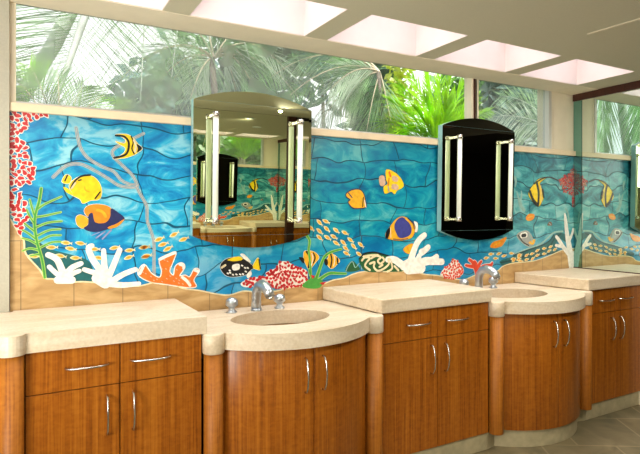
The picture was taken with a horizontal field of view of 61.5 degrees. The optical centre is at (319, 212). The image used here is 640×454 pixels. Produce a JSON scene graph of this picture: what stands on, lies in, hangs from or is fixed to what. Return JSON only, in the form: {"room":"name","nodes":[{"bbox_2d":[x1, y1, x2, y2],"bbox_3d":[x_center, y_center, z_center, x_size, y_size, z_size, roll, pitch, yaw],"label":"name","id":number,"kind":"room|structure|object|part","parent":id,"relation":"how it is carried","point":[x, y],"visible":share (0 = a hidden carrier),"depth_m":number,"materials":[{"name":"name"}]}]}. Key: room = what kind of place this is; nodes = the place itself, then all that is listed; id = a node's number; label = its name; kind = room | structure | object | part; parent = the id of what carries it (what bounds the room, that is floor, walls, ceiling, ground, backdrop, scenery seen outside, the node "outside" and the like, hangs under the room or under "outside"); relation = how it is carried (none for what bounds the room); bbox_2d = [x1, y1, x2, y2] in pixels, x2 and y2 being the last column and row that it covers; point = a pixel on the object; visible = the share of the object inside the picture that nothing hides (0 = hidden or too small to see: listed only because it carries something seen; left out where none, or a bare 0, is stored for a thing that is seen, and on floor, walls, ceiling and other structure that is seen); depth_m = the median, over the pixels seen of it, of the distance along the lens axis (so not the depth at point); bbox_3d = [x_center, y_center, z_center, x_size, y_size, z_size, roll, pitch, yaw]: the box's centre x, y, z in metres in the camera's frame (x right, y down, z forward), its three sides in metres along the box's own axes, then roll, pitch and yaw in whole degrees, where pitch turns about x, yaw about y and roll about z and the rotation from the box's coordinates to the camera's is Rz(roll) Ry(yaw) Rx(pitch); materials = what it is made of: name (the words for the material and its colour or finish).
{"room":"bathroom","nodes":[
{"label":"bathroom","id":0,"kind":"room"},
{"bbox_2d":[0,0,8,312],"bbox_3d":[-2.653,-0.268,1.640,2.957,1.375,0.175,0,0,-29],"label":"wall","id":1,"kind":"structure","parent":0,"point":[4,4],"depth_m":2.27,"materials":[{"name":"beige paint"}]},
{"bbox_2d":[9,0,597,94],"bbox_3d":[0.361,-0.907,3.134,3.763,0.003,0.213,0,0,-29],"label":"ceiling beam","id":2,"kind":"structure","parent":1,"relation":"attached to","point":[98,8],"depth_m":2.83,"materials":[{"name":"beige paint"}]},
{"bbox_2d":[16,0,639,89],"bbox_3d":[0.779,-1.135,1.892,9.200,0.451,3.110,0,0,-29],"label":"ceiling","id":3,"kind":"structure","parent":0,"point":[558,27],"depth_m":2.59,"materials":[{"name":"paint"}]},
{"bbox_2d":[107,0,169,10],"bbox_3d":[-0.868,-1.135,2.089,0.600,0.450,0.419,0,0,-29],"label":"skylight","id":4,"kind":"object","parent":3,"relation":"attached to","point":[153,4],"depth_m":2.38,"materials":[{"name":"white paint"}]},
{"bbox_2d":[190,0,347,35],"bbox_3d":[-0.238,-1.135,2.439,0.600,0.450,0.419,0,0,-29],"label":"skylight","id":5,"kind":"object","parent":3,"relation":"attached to","point":[298,17],"depth_m":2.64,"materials":[{"name":"white paint"}]},
{"bbox_2d":[328,15,467,55],"bbox_3d":[0.398,-1.135,2.793,0.600,0.450,0.419,0,0,-29],"label":"skylight","id":6,"kind":"object","parent":3,"relation":"attached to","point":[376,32],"depth_m":3.00,"materials":[{"name":"white paint"}]},
{"bbox_2d":[435,40,560,71],"bbox_3d":[1.036,-1.135,3.148,0.600,0.450,0.419,0,0,-29],"label":"skylight","id":7,"kind":"object","parent":3,"relation":"attached to","point":[487,54],"depth_m":3.37,"materials":[{"name":"white paint"}]},
{"bbox_2d":[520,59,634,84],"bbox_3d":[1.669,-1.135,3.500,0.590,0.450,0.419,0,0,-29],"label":"skylight","id":8,"kind":"object","parent":3,"relation":"attached to","point":[576,71],"depth_m":3.72,"materials":[{"name":"white paint"}]},
{"bbox_2d":[588,18,639,34],"bbox_3d":[1.436,-0.907,2.614,0.016,0.003,0.281,0,0,-32],"label":"trim","id":9,"kind":"structure","parent":3,"relation":"attached to","point":[639,18],"depth_m":2.61,"materials":[{"name":"beige paint"}]},
{"bbox_2d":[537,89,573,150],"bbox_3d":[1.901,-0.715,4.193,0.441,0.481,0.140,0,0,-29],"label":"wall","id":10,"kind":"structure","parent":0,"point":[563,104],"depth_m":4.09,"materials":[{"name":"beige paint"}]},
{"bbox_2d":[473,405,639,453],"bbox_3d":[0.830,1.370,1.800,9.200,0.100,3.000,0,0,-29],"label":"floor","id":11,"kind":"structure","parent":0,"point":[617,432],"depth_m":3.12,"materials":[{"name":"tile"}]},
{"bbox_2d":[0,355,23,453],"bbox_3d":[-1.561,0.905,1.841,0.961,0.829,0.524,0,0,-29],"label":"base cabinet","id":12,"kind":"object","parent":11,"relation":"on","point":[11,369],"visible":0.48,"depth_m":1.83,"materials":[{"name":"brown wood"}]},
{"bbox_2d":[0,298,206,357],"bbox_3d":[-1.283,0.455,2.011,1.612,0.070,0.563,0,0,-29],"label":"countertop","id":13,"kind":"structure","parent":12,"relation":"on","point":[22,332],"depth_m":2.08,"materials":[{"name":"stone"}]},
{"bbox_2d":[24,334,200,453],"bbox_3d":[-0.872,0.905,2.247,0.634,0.829,0.541,0,0,-29],"label":"vanity cabinet","id":14,"kind":"object","parent":11,"relation":"on","point":[138,397],"visible":0.91,"depth_m":2.04,"materials":[{"name":"wood"}]},
{"bbox_3d":[-0.904,0.569,1.978,0.313,0.152,0.020,0,0,-29],"label":"drawer","id":15,"kind":"part","parent":14,"relation":"part of","materials":[{"name":"brown wood"}]},
{"bbox_3d":[-0.904,0.934,1.978,0.313,0.571,0.020,0,0,-29],"label":"door","id":16,"kind":"part","parent":14,"relation":"part of","materials":[{"name":"brown wood"}]},
{"bbox_3d":[-0.850,0.565,1.973,0.156,0.008,0.041,0,0,-29],"label":"handle","id":17,"kind":"part","parent":14,"relation":"part of","materials":[{"name":"silver metal"}]},
{"bbox_3d":[-0.792,0.758,2.006,0.008,0.153,0.041,0,0,-29],"label":"handle","id":18,"kind":"part","parent":14,"relation":"part of","materials":[{"name":"silver metal"}]},
{"bbox_3d":[-0.709,0.758,2.051,0.008,0.153,0.041,0,0,-29],"label":"handle","id":19,"kind":"part","parent":14,"relation":"part of","materials":[{"name":"silver metal"}]},
{"bbox_3d":[-0.651,0.565,2.084,0.156,0.008,0.041,0,0,-29],"label":"handle","id":20,"kind":"part","parent":14,"relation":"part of","materials":[{"name":"silver metal"}]},
{"bbox_3d":[-0.627,0.569,2.132,0.313,0.152,0.020,0,0,-29],"label":"drawer","id":21,"kind":"part","parent":14,"relation":"part of","materials":[{"name":"brown wood"}]},
{"bbox_3d":[-0.627,0.934,2.132,0.313,0.571,0.020,0,0,-29],"label":"door","id":22,"kind":"part","parent":14,"relation":"part of","materials":[{"name":"brown wood"}]},
{"bbox_2d":[201,333,381,453],"bbox_3d":[-0.172,0.944,2.556,0.891,0.752,0.681,0,0,-29],"label":"base cabinet","id":23,"kind":"object","parent":11,"relation":"on","point":[325,399],"visible":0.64,"depth_m":2.26,"materials":[{"name":"wood"}]},
{"bbox_3d":[-0.438,0.900,2.212,0.080,0.651,0.080,0,0,-29],"label":"post","id":24,"kind":"part","parent":23,"relation":"part of","materials":[{"name":"brown wood"}]},
{"bbox_3d":[-0.222,0.894,2.257,0.397,0.652,0.055,0,0,-7],"label":"door","id":25,"kind":"part","parent":23,"relation":"part of","materials":[{"name":"brown wood"}]},
{"bbox_2d":[198,300,382,354],"bbox_3d":[-0.171,0.533,2.556,0.890,0.084,0.682,0,0,-29],"label":"countertop","id":26,"kind":"structure","parent":23,"relation":"on","point":[322,323],"depth_m":2.38,"materials":[{"name":"stone"}]},
{"bbox_2d":[225,280,284,312],"bbox_3d":[-0.293,0.413,2.676,0.322,0.161,0.191,0,0,-29],"label":"faucet","id":27,"kind":"object","parent":26,"relation":"on","point":[260,286],"visible":1,"depth_m":2.68,"materials":[{"name":"silver metal"}]},
{"bbox_3d":[-0.438,0.456,2.669,0.062,0.075,0.062,0,0,-29],"label":"knob handle","id":28,"kind":"part","parent":27,"relation":"part of","materials":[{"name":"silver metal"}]},
{"bbox_3d":[-0.285,0.413,2.679,0.059,0.161,0.190,0,0,-37],"label":"spout","id":29,"kind":"part","parent":27,"relation":"part of","materials":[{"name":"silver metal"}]},
{"bbox_3d":[-0.210,0.456,2.795,0.062,0.075,0.062,0,0,-29],"label":"knob handle","id":30,"kind":"part","parent":27,"relation":"part of","materials":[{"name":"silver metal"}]},
{"bbox_2d":[263,323,298,325],"bbox_3d":[-0.184,0.639,2.558,0.519,0.150,0.377,0,0,-29],"label":"sink basin","id":31,"kind":"object","parent":26,"relation":"in","point":[280,323],"visible":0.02,"depth_m":2.75,"materials":[{"name":"beige stone"}]},
{"bbox_3d":[-0.054,0.685,2.255,0.008,0.153,0.041,0,0,-25],"label":"handle","id":32,"kind":"part","parent":23,"relation":"part of","materials":[{"name":"silver metal"}]},
{"bbox_3d":[0.022,0.685,2.298,0.008,0.153,0.041,0,0,-34],"label":"handle","id":33,"kind":"part","parent":23,"relation":"part of","materials":[{"name":"silver metal"}]},
{"bbox_3d":[0.109,0.894,2.442,0.055,0.652,0.397,0,0,39],"label":"door","id":34,"kind":"part","parent":23,"relation":"part of","materials":[{"name":"brown wood"}]},
{"bbox_3d":[0.261,0.900,2.601,0.080,0.651,0.080,0,0,-29],"label":"post","id":35,"kind":"part","parent":23,"relation":"part of","materials":[{"name":"brown wood"}]},
{"bbox_2d":[356,302,487,453],"bbox_3d":[0.504,0.905,3.013,0.734,0.829,0.541,0,0,-29],"label":"vanity cabinet","id":36,"kind":"object","parent":11,"relation":"on","point":[435,360],"visible":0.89,"depth_m":2.81,"materials":[{"name":"wood"}]},
{"bbox_2d":[323,279,490,313],"bbox_3d":[0.483,0.455,3.014,0.779,0.070,0.527,0,0,-29],"label":"countertop","id":37,"kind":"structure","parent":36,"relation":"on","point":[398,296],"depth_m":2.88,"materials":[{"name":"stone"}]},
{"bbox_3d":[0.451,0.569,2.731,0.363,0.152,0.020,0,0,-29],"label":"drawer","id":38,"kind":"part","parent":36,"relation":"part of","materials":[{"name":"brown wood"}]},
{"bbox_3d":[0.451,0.934,2.731,0.363,0.571,0.020,0,0,-29],"label":"door","id":39,"kind":"part","parent":36,"relation":"part of","materials":[{"name":"brown wood"}]},
{"bbox_3d":[0.510,0.565,2.730,0.156,0.008,0.041,0,0,-29],"label":"handle","id":40,"kind":"part","parent":36,"relation":"part of","materials":[{"name":"silver metal"}]},
{"bbox_3d":[0.585,0.758,2.771,0.008,0.153,0.041,0,0,-29],"label":"handle","id":41,"kind":"part","parent":36,"relation":"part of","materials":[{"name":"silver metal"}]},
{"bbox_3d":[0.667,0.758,2.817,0.008,0.153,0.041,0,0,-29],"label":"handle","id":42,"kind":"part","parent":36,"relation":"part of","materials":[{"name":"silver metal"}]},
{"bbox_3d":[0.741,0.565,2.858,0.156,0.008,0.041,0,0,-29],"label":"handle","id":43,"kind":"part","parent":36,"relation":"part of","materials":[{"name":"silver metal"}]},
{"bbox_3d":[0.771,0.934,2.910,0.363,0.571,0.020,0,0,-29],"label":"door","id":44,"kind":"part","parent":36,"relation":"part of","materials":[{"name":"brown wood"}]},
{"bbox_3d":[0.771,0.569,2.910,0.363,0.152,0.020,0,0,-29],"label":"drawer","id":45,"kind":"part","parent":36,"relation":"part of","materials":[{"name":"brown wood"}]},
{"bbox_2d":[487,305,591,448],"bbox_3d":[1.240,0.944,3.341,0.871,0.752,0.683,0,0,-29],"label":"base cabinet","id":46,"kind":"object","parent":11,"relation":"on","point":[540,365],"visible":0.8,"depth_m":3.03,"materials":[{"name":"wood"}]},
{"bbox_3d":[0.982,0.900,3.002,0.080,0.651,0.080,0,0,-29],"label":"post","id":47,"kind":"part","parent":46,"relation":"part of","materials":[{"name":"brown wood"}]},
{"bbox_3d":[1.180,0.894,3.041,0.361,0.652,0.050,0,0,-5],"label":"door","id":48,"kind":"part","parent":46,"relation":"part of","materials":[{"name":"brown wood"}]},
{"bbox_2d":[483,283,592,316],"bbox_3d":[1.240,0.533,3.341,0.870,0.084,0.682,0,0,-29],"label":"countertop","id":49,"kind":"structure","parent":46,"relation":"on","point":[509,298],"depth_m":3.11,"materials":[{"name":"stone"}]},
{"bbox_2d":[459,265,500,287],"bbox_3d":[1.060,0.413,3.428,0.322,0.161,0.191,0,0,-29],"label":"faucet","id":50,"kind":"object","parent":49,"relation":"on","point":[481,271],"visible":0.75,"depth_m":3.44,"materials":[{"name":"silver metal"}]},
{"bbox_3d":[0.915,0.456,3.421,0.062,0.075,0.062,0,0,-29],"label":"knob handle","id":51,"kind":"part","parent":50,"relation":"part of","materials":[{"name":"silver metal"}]},
{"bbox_3d":[1.068,0.413,3.432,0.059,0.161,0.190,0,0,-37],"label":"spout","id":52,"kind":"part","parent":50,"relation":"part of","materials":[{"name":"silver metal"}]},
{"bbox_3d":[1.142,0.456,3.547,0.062,0.075,0.062,0,0,-29],"label":"knob handle","id":53,"kind":"part","parent":50,"relation":"part of","materials":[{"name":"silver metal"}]},
{"bbox_3d":[1.330,0.685,3.029,0.008,0.153,0.041,0,0,-21],"label":"handle","id":54,"kind":"part","parent":46,"relation":"part of","materials":[{"name":"silver metal"}]},
{"bbox_3d":[1.408,0.685,3.067,0.008,0.153,0.041,0,0,-31],"label":"handle","id":55,"kind":"part","parent":46,"relation":"part of","materials":[{"name":"silver metal"}]},
{"bbox_3d":[1.506,0.894,3.216,0.060,0.652,0.414,0,0,40],"label":"door","id":56,"kind":"part","parent":46,"relation":"part of","materials":[{"name":"brown wood"}]},
{"bbox_3d":[1.664,0.900,3.381,0.080,0.651,0.080,0,0,-29],"label":"post","id":57,"kind":"part","parent":46,"relation":"part of","materials":[{"name":"brown wood"}]},
{"bbox_2d":[577,285,639,419],"bbox_3d":[1.838,0.905,3.754,0.576,0.829,0.541,0,0,-29],"label":"vanity cabinet","id":58,"kind":"object","parent":11,"relation":"on","point":[615,311],"visible":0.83,"depth_m":3.56,"materials":[{"name":"wood"}]},
{"bbox_2d":[515,268,639,290],"bbox_3d":[1.794,0.455,3.743,0.663,0.070,0.527,0,0,-29],"label":"countertop","id":59,"kind":"structure","parent":58,"relation":"on","point":[571,278],"depth_m":3.60,"materials":[{"name":"stone"}]},
{"bbox_3d":[1.819,0.569,3.492,0.284,0.152,0.020,0,0,-29],"label":"drawer","id":60,"kind":"part","parent":58,"relation":"part of","materials":[{"name":"brown wood"}]},
{"bbox_3d":[1.819,0.934,3.492,0.284,0.571,0.020,0,0,-29],"label":"door","id":61,"kind":"part","parent":58,"relation":"part of","materials":[{"name":"brown wood"}]},
{"bbox_3d":[1.919,0.758,3.513,0.008,0.153,0.041,0,0,-29],"label":"handle","id":62,"kind":"part","parent":58,"relation":"part of","materials":[{"name":"silver metal"}]},
{"bbox_3d":[2.001,0.758,3.558,0.008,0.153,0.041,0,0,-29],"label":"handle","id":63,"kind":"part","parent":58,"relation":"part of","materials":[{"name":"silver metal"}]},
{"bbox_3d":[2.071,0.569,3.632,0.284,0.152,0.020,0,0,-29],"label":"drawer","id":64,"kind":"part","parent":58,"relation":"part of","materials":[{"name":"brown wood"}]},
{"bbox_3d":[2.071,0.934,3.632,0.284,0.571,0.020,0,0,-29],"label":"door","id":65,"kind":"part","parent":58,"relation":"part of","materials":[{"name":"brown wood"}]},
{"bbox_3d":[-0.933,0.442,2.623,6.920,1.757,0.128,0,0,-29],"label":"wall","id":66,"kind":"structure","parent":0,"visible":0},
{"bbox_2d":[9,2,476,138],"bbox_3d":[-0.153,-0.715,3.008,2.752,0.481,0.074,0,0,-29],"label":"window","id":67,"kind":"structure","parent":66,"relation":"in","point":[470,110],"depth_m":2.46,"materials":[{"name":"beige paint"}]},
{"bbox_2d":[190,92,311,247],"bbox_3d":[-0.329,-0.222,2.787,0.656,0.806,0.113,0,2,-29],"label":"mirror","id":68,"kind":"object","parent":66,"relation":"attached to","point":[251,151],"visible":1,"depth_m":2.79,"materials":[{"name":"silver glass"}]},
{"bbox_2d":[9,111,573,311],"bbox_3d":[0.315,0.035,3.229,3.797,0.970,0.025,0,0,-29],"label":"tile mural","id":69,"kind":"object","parent":66,"relation":"attached to","point":[99,209],"visible":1,"depth_m":2.70,"materials":[{"name":"blue tile"}]},
{"bbox_2d":[9,102,575,155],"bbox_3d":[0.280,-0.456,3.279,3.763,0.037,0.162,0,0,-29],"label":"trim","id":70,"kind":"structure","parent":66,"relation":"on","point":[13,106],"depth_m":2.62,"materials":[{"name":"beige stone"}]},
{"bbox_2d":[437,118,514,239],"bbox_3d":[1.069,-0.222,3.567,0.656,0.806,0.113,0,1,-29],"label":"mirror","id":71,"kind":"object","parent":66,"relation":"attached to","point":[475,182],"visible":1,"depth_m":3.56,"materials":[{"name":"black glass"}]},
{"bbox_2d":[476,79,552,148],"bbox_3d":[1.384,-0.715,3.862,0.795,0.481,0.074,0,0,-29],"label":"window","id":72,"kind":"structure","parent":66,"relation":"in","point":[546,96],"depth_m":4.01,"materials":[{"name":"beige paint"}]},
{"label":"outside","id":73,"kind":"structure","parent":0,"visible":0},
{"bbox_3d":[-3.673,1.390,14.835,36.000,0.100,23.840,0,0,-29],"label":"ground","id":74,"kind":"structure","parent":73,"visible":0},
{"bbox_2d":[16,54,160,112],"bbox_3d":[-1.612,0.138,3.549,1.202,2.419,0.352,0,0,-29],"label":"palm tree","id":75,"kind":"object","parent":74,"relation":"on","point":[66,72],"visible":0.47,"depth_m":3.49,"materials":[{"name":"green plant"}]},
{"bbox_2d":[16,5,282,114],"bbox_3d":[-1.651,-0.510,4.060,3.319,3.767,0.976,0,0,-26],"label":"palm tree","id":76,"kind":"object","parent":74,"relation":"on","point":[61,29],"visible":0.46,"depth_m":3.85,"materials":[{"name":"green plant"}]},
{"bbox_2d":[99,29,220,115],"bbox_3d":[-2.683,-0.860,9.261,2.528,4.404,2.119,0,0,-29],"label":"tree","id":77,"kind":"object","parent":74,"relation":"on","point":[147,90],"visible":0.18,"depth_m":8.70,"materials":[{"name":"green plant"}]},
{"bbox_2d":[103,27,306,115],"bbox_3d":[-0.916,-0.406,5.201,2.168,3.498,0.824,0,0,-29],"label":"palm tree","id":78,"kind":"object","parent":74,"relation":"on","point":[231,46],"visible":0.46,"depth_m":5.10,"materials":[{"name":"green plant"}]},
{"bbox_2d":[172,30,328,115],"bbox_3d":[-1.017,-1.319,8.278,2.614,5.322,1.865,0,0,-29],"label":"tree","id":79,"kind":"object","parent":74,"relation":"on","point":[288,52],"visible":0.11,"depth_m":7.96,"materials":[{"name":"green plant"}]},
{"bbox_2d":[257,51,411,133],"bbox_3d":[0.126,-0.273,5.244,1.600,3.228,0.650,0,0,-29],"label":"palm tree","id":80,"kind":"object","parent":74,"relation":"on","point":[348,85],"visible":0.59,"depth_m":5.17,"materials":[{"name":"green plant"}]},
{"bbox_2d":[277,51,406,128],"bbox_3d":[0.077,-2.172,11.167,3.836,7.027,2.828,0,0,-29],"label":"tree","id":81,"kind":"object","parent":74,"relation":"on","point":[298,52],"visible":0.05,"depth_m":11.00,"materials":[{"name":"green plant"}]},
{"bbox_2d":[333,59,415,135],"bbox_3d":[0.977,-0.997,9.224,1.982,4.677,1.677,0,0,-29],"label":"tree","id":82,"kind":"object","parent":74,"relation":"on","point":[384,70],"visible":0.09,"depth_m":9.15,"materials":[{"name":"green plant"}]},
{"bbox_2d":[375,65,421,134],"bbox_3d":[1.028,-0.446,6.558,0.647,3.576,0.587,0,0,-29],"label":"shrub","id":83,"kind":"object","parent":74,"relation":"on","point":[398,73],"visible":0.23,"depth_m":6.48,"materials":[{"name":"green plant"}]},
{"bbox_2d":[369,69,495,137],"bbox_3d":[1.292,-0.133,5.533,1.860,2.956,0.637,0,0,-29],"label":"palm tree","id":84,"kind":"object","parent":74,"relation":"on","point":[430,118],"visible":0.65,"depth_m":5.32,"materials":[{"name":"green plant"}]},
{"bbox_2d":[420,74,493,118],"bbox_3d":[3.081,-1.196,10.518,1.940,5.075,1.764,0,0,-43],"label":"tree","id":85,"kind":"object","parent":74,"relation":"on","point":[456,79],"visible":0.05,"depth_m":10.28,"materials":[{"name":"green plant"}]},
{"bbox_2d":[479,81,536,146],"bbox_3d":[3.243,-1.084,8.730,2.138,4.852,1.594,0,0,-29],"label":"tree","id":86,"kind":"object","parent":74,"relation":"on","point":[487,87],"visible":0.21,"depth_m":8.39,"materials":[{"name":"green plant"}]},
{"bbox_2d":[482,84,536,145],"bbox_3d":[2.734,-0.220,6.398,2.570,3.130,0.368,0,0,-29],"label":"palm tree","id":87,"kind":"object","parent":74,"relation":"on","point":[530,119],"visible":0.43,"depth_m":6.09,"materials":[{"name":"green plant"}]},
{"bbox_3d":[2.180,0.206,3.939,0.200,2.229,0.575,0,0,-29],"label":"wall","id":88,"kind":"structure","parent":0,"visible":0},
{"bbox_2d":[573,89,639,273],"bbox_3d":[2.088,-0.217,3.888,0.010,1.274,0.569,0,0,-29],"label":"wall mirror","id":89,"kind":"object","parent":88,"relation":"attached to","point":[606,128],"visible":1,"depth_m":3.90,"materials":[{"name":"silver mirror"}]},
{"bbox_2d":[573,80,639,101],"bbox_3d":[2.578,-0.882,3.000,0.018,0.053,2.598,0,0,-29],"label":"trim","id":90,"kind":"structure","parent":88,"relation":"attached to","point":[634,85],"depth_m":3.88,"materials":[{"name":"brown wood"}]}
]}

